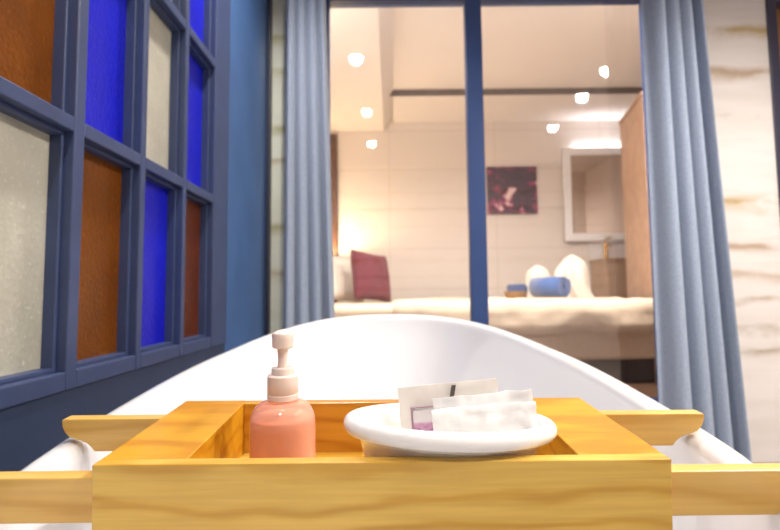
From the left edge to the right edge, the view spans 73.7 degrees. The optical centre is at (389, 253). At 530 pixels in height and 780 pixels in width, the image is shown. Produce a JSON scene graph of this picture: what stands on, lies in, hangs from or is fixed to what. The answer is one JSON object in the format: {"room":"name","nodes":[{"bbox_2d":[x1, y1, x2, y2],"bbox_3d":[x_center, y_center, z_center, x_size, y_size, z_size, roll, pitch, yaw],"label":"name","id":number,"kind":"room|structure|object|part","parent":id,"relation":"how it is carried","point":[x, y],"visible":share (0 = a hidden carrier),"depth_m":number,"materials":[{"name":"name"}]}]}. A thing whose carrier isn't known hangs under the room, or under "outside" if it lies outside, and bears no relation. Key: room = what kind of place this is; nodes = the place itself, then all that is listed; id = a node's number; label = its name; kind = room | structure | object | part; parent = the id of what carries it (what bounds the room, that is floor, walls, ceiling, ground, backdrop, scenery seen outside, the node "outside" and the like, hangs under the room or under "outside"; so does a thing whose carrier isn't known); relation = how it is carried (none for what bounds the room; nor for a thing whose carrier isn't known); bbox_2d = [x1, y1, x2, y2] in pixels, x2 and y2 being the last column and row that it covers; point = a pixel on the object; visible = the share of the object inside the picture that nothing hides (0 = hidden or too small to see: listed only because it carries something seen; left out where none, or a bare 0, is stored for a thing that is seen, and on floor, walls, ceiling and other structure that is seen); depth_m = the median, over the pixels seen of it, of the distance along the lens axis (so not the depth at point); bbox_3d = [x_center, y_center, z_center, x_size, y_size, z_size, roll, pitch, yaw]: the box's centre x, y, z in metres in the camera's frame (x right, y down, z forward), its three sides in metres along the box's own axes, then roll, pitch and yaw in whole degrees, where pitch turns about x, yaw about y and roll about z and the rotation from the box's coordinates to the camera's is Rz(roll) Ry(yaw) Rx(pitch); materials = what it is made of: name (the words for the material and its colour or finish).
{"room":"bathroom","nodes":[
{"label":"bathroom","id":0,"kind":"room"},
{"bbox_2d":[0,0,266,471],"bbox_3d":[-0.707,-0.400,0.568,0.154,2.600,4.230,-1,-4,0],"label":"wall","id":1,"kind":"structure","parent":0,"point":[245,313],"depth_m":2.13,"materials":[{"name":"blue paint"}]},
{"bbox_2d":[0,0,230,409],"bbox_3d":[-0.656,-0.484,1.195,0.062,1.518,1.648,-1,-4,0],"label":"window","id":2,"kind":"structure","parent":1,"relation":"in","point":[114,114],"depth_m":1.22,"materials":[{"name":"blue glass"}]},
{"bbox_2d":[265,0,272,334],"bbox_3d":[-0.620,-0.241,2.652,0.018,2.600,0.050,-1,-4,0],"label":"trim","id":3,"kind":"structure","parent":1,"relation":"attached to","point":[269,2],"depth_m":2.65,"materials":[{"name":"blue paint"}]},
{"bbox_2d":[249,398,315,457],"bbox_3d":[-0.120,0.208,0.584,0.074,0.094,0.076,-1,-4,0],"label":"soap","id":4,"kind":"object","parent":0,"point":[286,430],"depth_m":0.56,"materials":[{"name":"orange liquid"}]},
{"bbox_2d":[330,118,620,301],"bbox_3d":[1.171,-0.386,5.896,4.450,2.850,0.100,-1,-4,0],"label":"wall","id":5,"kind":"structure","parent":0,"point":[402,187],"depth_m":5.86,"materials":[{"name":"beige tile"}]},
{"bbox_2d":[330,134,337,301],"bbox_3d":[-0.624,-0.154,5.807,0.075,2.410,0.045,-1,-4,0],"label":"trim","id":6,"kind":"structure","parent":5,"relation":"attached to","point":[333,137],"depth_m":5.83,"materials":[{"name":"brown wood"}]},
{"bbox_2d":[486,166,537,213],"bbox_3d":[1.373,-0.717,5.853,0.557,0.537,0.035,-1,-4,0],"label":"painting","id":7,"kind":"object","parent":5,"relation":"attached to","point":[510,190],"visible":1,"depth_m":5.83,"materials":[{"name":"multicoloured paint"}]},
{"bbox_2d":[562,147,624,240],"bbox_3d":[2.352,-0.667,5.823,0.827,1.053,0.085,-1,-4,0],"label":"mirror","id":8,"kind":"object","parent":5,"relation":"attached to","point":[592,177],"visible":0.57,"depth_m":5.80,"materials":[{"name":"beige mirror"}]},
{"bbox_2d":[589,241,625,260],"bbox_3d":[2.763,-0.080,5.815,1.073,0.298,0.012,-1,-4,0],"label":"trim","id":9,"kind":"structure","parent":5,"relation":"attached to","point":[596,248],"depth_m":5.81,"materials":[{"name":"white tile"}]},
{"bbox_2d":[330,5,641,131],"bbox_3d":[1.157,-1.706,4.468,4.250,0.362,2.950,-1,-4,0],"label":"ceiling","id":10,"kind":"structure","parent":0,"point":[375,52],"depth_m":4.46,"materials":[{"name":"white paint"}]},
{"bbox_2d":[389,87,642,95],"bbox_3d":[1.633,-1.610,5.147,3.300,0.058,0.020,-1,-4,0],"label":"trim","id":11,"kind":"structure","parent":10,"relation":"attached to","point":[614,90],"depth_m":5.14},
{"bbox_2d":[270,0,779,461],"bbox_3d":[1.117,-0.252,2.747,3.560,2.600,0.140,-1,-4,0],"label":"wall","id":12,"kind":"structure","parent":0,"point":[736,30],"depth_m":2.68,"materials":[{"name":"white stone"}]},
{"bbox_2d":[326,0,658,401],"bbox_3d":[0.529,-0.306,2.739,1.815,2.300,0.085,-1,-4,0],"label":"window","id":13,"kind":"structure","parent":12,"relation":"in","point":[473,64],"depth_m":2.74,"materials":[{"name":"blue paint"}]},
{"bbox_2d":[765,0,779,212],"bbox_3d":[2.440,-0.176,2.734,0.876,2.420,0.152,-1,-4,0],"label":"door","id":14,"kind":"structure","parent":12,"relation":"in","point":[772,7],"depth_m":2.72,"materials":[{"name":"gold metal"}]},
{"bbox_3d":[2.430,-1.147,2.824,0.776,0.370,0.040,-1,-4,0],"label":"panel","id":15,"kind":"part","parent":14,"relation":"part of","materials":[{"name":"black"}]},
{"bbox_2d":[623,372,657,397],"bbox_3d":[1.185,0.969,4.282,4.450,0.100,3.110,-1,-4,0],"label":"floor","id":16,"kind":"structure","parent":0,"point":[649,389],"depth_m":3.26,"materials":[{"name":"brown wood"}]},
{"bbox_2d":[334,296,655,381],"bbox_3d":[0.491,0.477,4.311,2.711,0.900,1.930,-1,-4,0],"label":"bed","id":17,"kind":"object","parent":16,"relation":"on","point":[615,336],"visible":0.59,"depth_m":3.40,"materials":[{"name":"beige fabric"}]},
{"bbox_2d":[333,256,363,301],"bbox_3d":[-0.446,0.237,4.976,0.210,0.488,0.650,-3,-5,27],"label":"pillow","id":18,"kind":"object","parent":17,"relation":"on","point":[343,285],"visible":0.5,"depth_m":4.84,"materials":[{"name":"white fabric"}]},
{"bbox_2d":[350,249,390,301],"bbox_3d":[-0.174,0.207,4.749,0.492,0.501,0.238,4,-6,-45],"label":"cushion","id":19,"kind":"object","parent":17,"relation":"on","point":[370,272],"visible":1,"depth_m":4.64,"materials":[{"name":"red fabric"}]},
{"bbox_2d":[504,291,527,297],"bbox_3d":[1.110,0.359,4.585,0.209,0.060,0.152,-1,-4,0],"label":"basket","id":20,"kind":"object","parent":17,"relation":"on","point":[508,294],"visible":0.83,"depth_m":4.52,"materials":[{"name":"brown wicker"}]},
{"bbox_2d":[507,284,527,292],"bbox_3d":[1.122,0.315,4.585,0.175,0.102,0.129,-1,-4,0],"label":"folded cloth","id":21,"kind":"object","parent":20,"relation":"in","point":[510,287],"visible":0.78,"depth_m":4.54,"materials":[{"name":"blue fabric"}]},
{"bbox_2d":[392,296,653,336],"bbox_3d":[0.918,0.489,4.309,1.856,0.272,1.908,-1,-4,0],"label":"duvet","id":22,"kind":"object","parent":17,"relation":"on","point":[532,316],"depth_m":3.38,"materials":[{"name":"beige fabric"}]},
{"bbox_2d":[526,265,549,296],"bbox_3d":[1.363,0.249,4.747,0.249,0.297,0.206,-1,-4,0],"label":"folded towel","id":23,"kind":"object","parent":17,"relation":"on","point":[536,271],"visible":0.34,"depth_m":4.71,"materials":[{"name":"white fabric"}]},
{"bbox_2d":[529,276,570,296],"bbox_3d":[1.333,0.276,4.344,0.178,0.166,0.290,3,-5,-36],"label":"rolled towel","id":24,"kind":"object","parent":17,"relation":"on","point":[538,286],"visible":1,"depth_m":4.26,"materials":[{"name":"blue fabric"}]},
{"bbox_2d":[554,255,593,297],"bbox_3d":[1.610,0.191,4.545,0.342,0.376,0.249,-1,-4,0],"label":"folded towel","id":25,"kind":"object","parent":17,"relation":"on","point":[572,267],"visible":0.74,"depth_m":4.46,"materials":[{"name":"white fabric"}]},
{"bbox_3d":[0.511,0.646,4.301,2.558,0.270,1.786,-1,-4,0],"label":"mattress","id":26,"kind":"part","parent":17,"relation":"part of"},
{"bbox_2d":[589,258,627,297],"bbox_3d":[2.764,0.524,5.540,1.083,0.948,0.437,-1,-4,0],"label":"vanity","id":27,"kind":"object","parent":16,"relation":"on","point":[608,275],"visible":0.13,"depth_m":5.37,"materials":[{"name":"wood"}]},
{"bbox_2d":[589,258,625,262],"bbox_3d":[2.759,0.067,5.584,1.083,0.030,0.420,-1,-4,0],"label":"countertop","id":28,"kind":"structure","parent":27,"relation":"on","point":[603,259],"depth_m":5.38,"materials":[{"name":"brown wood"}]},
{"bbox_2d":[604,237,611,257],"bbox_3d":[2.334,-0.065,5.587,0.091,0.242,0.161,-2,-5,22],"label":"tap","id":29,"kind":"object","parent":28,"relation":"on","point":[606,245],"visible":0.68,"depth_m":5.62,"materials":[{"name":"gold metal"}]},
{"bbox_3d":[2.488,0.521,5.346,0.470,0.848,0.016,-1,-4,0],"label":"cabinet door","id":30,"kind":"part","parent":27,"relation":"part of","materials":[{"name":"brown wood"}]},
{"bbox_2d":[619,91,655,371],"bbox_3d":[2.197,-0.167,4.230,0.378,2.135,0.762,-1,-4,11],"label":"wardrobe","id":31,"kind":"object","parent":16,"relation":"on","point":[632,133],"visible":0.13,"depth_m":4.25,"materials":[{"name":"brown wood"}]},
{"bbox_3d":[2.189,-1.215,4.323,0.378,0.030,0.736,-1,-4,11],"label":"cornice","id":32,"kind":"part","parent":31,"relation":"part of","materials":[{"name":"brown wood"}]},
{"bbox_2d":[753,462,779,463],"bbox_3d":[1.110,0.923,0.414,4.000,0.100,4.370,-1,-4,0],"label":"floor","id":33,"kind":"structure","parent":0,"point":[753,462],"depth_m":2.57,"materials":[{"name":"grey stone"}]},
{"bbox_2d":[0,314,779,529],"bbox_3d":[-0.001,0.525,0.847,0.860,0.784,1.704,-1,-4,0],"label":"bathtub","id":34,"kind":"object","parent":33,"relation":"on","point":[357,357],"visible":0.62,"depth_m":1.36,"materials":[{"name":"white ceramic"}]},
{"bbox_2d":[0,398,779,529],"bbox_3d":[-0.004,0.226,0.575,0.809,0.088,0.226,-1,-4,-1],"label":"tray","id":35,"kind":"object","parent":34,"relation":"on","point":[190,467],"visible":0.94,"depth_m":0.47,"materials":[{"name":"wood"}]},
{"bbox_3d":[-0.336,0.222,0.475,0.142,0.041,0.018,0,-1,-1],"label":"rail","id":36,"kind":"part","parent":35,"relation":"part of","materials":[{"name":"wood"}]},
{"bbox_3d":[-0.339,0.226,0.658,0.142,0.041,0.018,0,-1,-1],"label":"rail","id":37,"kind":"part","parent":35,"relation":"part of","materials":[{"name":"wood"}]},
{"bbox_3d":[-0.227,0.227,0.579,0.080,0.074,0.208,0,-1,-1],"label":"panel","id":38,"kind":"part","parent":35,"relation":"part of","materials":[{"name":"wood"}]},
{"bbox_2d":[249,329,315,457],"bbox_3d":[-0.121,0.170,0.587,0.074,0.170,0.076,-2,-5,13],"label":"soap bottle","id":39,"kind":"object","parent":35,"relation":"on","point":[286,430],"visible":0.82,"depth_m":0.57,"materials":[{"name":"orange plastic"}]},
{"bbox_3d":[-0.121,0.115,0.586,0.024,0.025,0.024,0,-1,-1],"label":"pump stem","id":40,"kind":"part","parent":39,"relation":"part of","materials":[{"name":"white plastic"}]},
{"bbox_3d":[-0.008,0.228,0.678,0.360,0.073,0.016,0,-1,-1],"label":"panel","id":41,"kind":"part","parent":35,"relation":"part of","materials":[{"name":"wood"}]},
{"bbox_3d":[-0.005,0.223,0.471,0.519,0.074,0.014,0,-1,-1],"label":"panel","id":42,"kind":"part","parent":35,"relation":"part of","materials":[{"name":"wood"}]},
{"bbox_2d":[343,403,556,456],"bbox_3d":[0.060,0.206,0.517,0.212,0.096,0.122,0,-4,-5],"label":"plate","id":43,"kind":"object","parent":35,"relation":"on","point":[378,428],"visible":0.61,"depth_m":0.47,"materials":[{"name":"white ceramic"}]},
{"bbox_2d":[410,405,433,430],"bbox_3d":[0.053,0.185,0.530,0.063,0.064,0.006,-1,-4,1],"label":"sachet","id":44,"kind":"object","parent":43,"relation":"in","point":[421,416],"visible":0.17,"depth_m":0.53,"materials":[{"name":"white paper"}]},
{"bbox_2d":[398,378,497,428],"bbox_3d":[0.061,0.168,0.541,0.107,0.074,0.009,0,-4,-2],"label":"sachet","id":45,"kind":"object","parent":43,"relation":"in","point":[419,395],"visible":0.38,"depth_m":0.54,"materials":[{"name":"white paper"}]},
{"bbox_2d":[433,389,532,409],"bbox_3d":[0.094,0.170,0.519,0.103,0.067,0.012,-1,-4,1],"label":"paper packet","id":46,"kind":"object","parent":43,"relation":"in","point":[508,396],"visible":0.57,"depth_m":0.52,"materials":[{"name":"white paper"}]},
{"bbox_2d":[432,401,538,432],"bbox_3d":[0.093,0.171,0.504,0.104,0.054,0.014,-1,-4,1],"label":"paper packet","id":47,"kind":"object","parent":43,"relation":"in","point":[514,416],"visible":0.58,"depth_m":0.50,"materials":[{"name":"white paper"}]},
{"bbox_3d":[0.213,0.225,0.585,0.080,0.074,0.208,0,-1,-1],"label":"panel","id":48,"kind":"part","parent":35,"relation":"part of","materials":[{"name":"wood"}]},
{"bbox_3d":[0.325,0.223,0.667,0.147,0.041,0.018,0,-1,-1],"label":"rail","id":49,"kind":"part","parent":35,"relation":"part of","materials":[{"name":"wood"}]},
{"bbox_3d":[0.328,0.218,0.484,0.147,0.041,0.018,0,-1,-1],"label":"rail","id":50,"kind":"part","parent":35,"relation":"part of","materials":[{"name":"wood"}]},
{"bbox_3d":[1.082,-1.764,0.681,4.000,0.100,4.490,-1,-4,0],"label":"ceiling","id":51,"kind":"structure","parent":0,"visible":0},
{"bbox_3d":[0.619,-1.549,2.626,2.430,0.022,0.070,-1,-4,0],"label":"trim","id":52,"kind":"structure","parent":51,"relation":"attached to","visible":0},
{"bbox_2d":[283,0,334,328],"bbox_3d":[-0.389,-0.258,2.521,0.274,2.550,0.102,-1,-4,0],"label":"curtain","id":53,"kind":"object","parent":52,"relation":"hanging from","point":[308,235],"visible":0.66,"depth_m":2.52,"materials":[{"name":"blue fabric"}]},
{"bbox_2d":[640,0,751,460],"bbox_3d":[1.423,-0.281,2.475,0.337,2.550,0.177,-1,-4,0],"label":"curtain","id":54,"kind":"object","parent":52,"relation":"hanging from","point":[699,367],"visible":0.83,"depth_m":2.44,"materials":[{"name":"blue fabric"}]}
]}

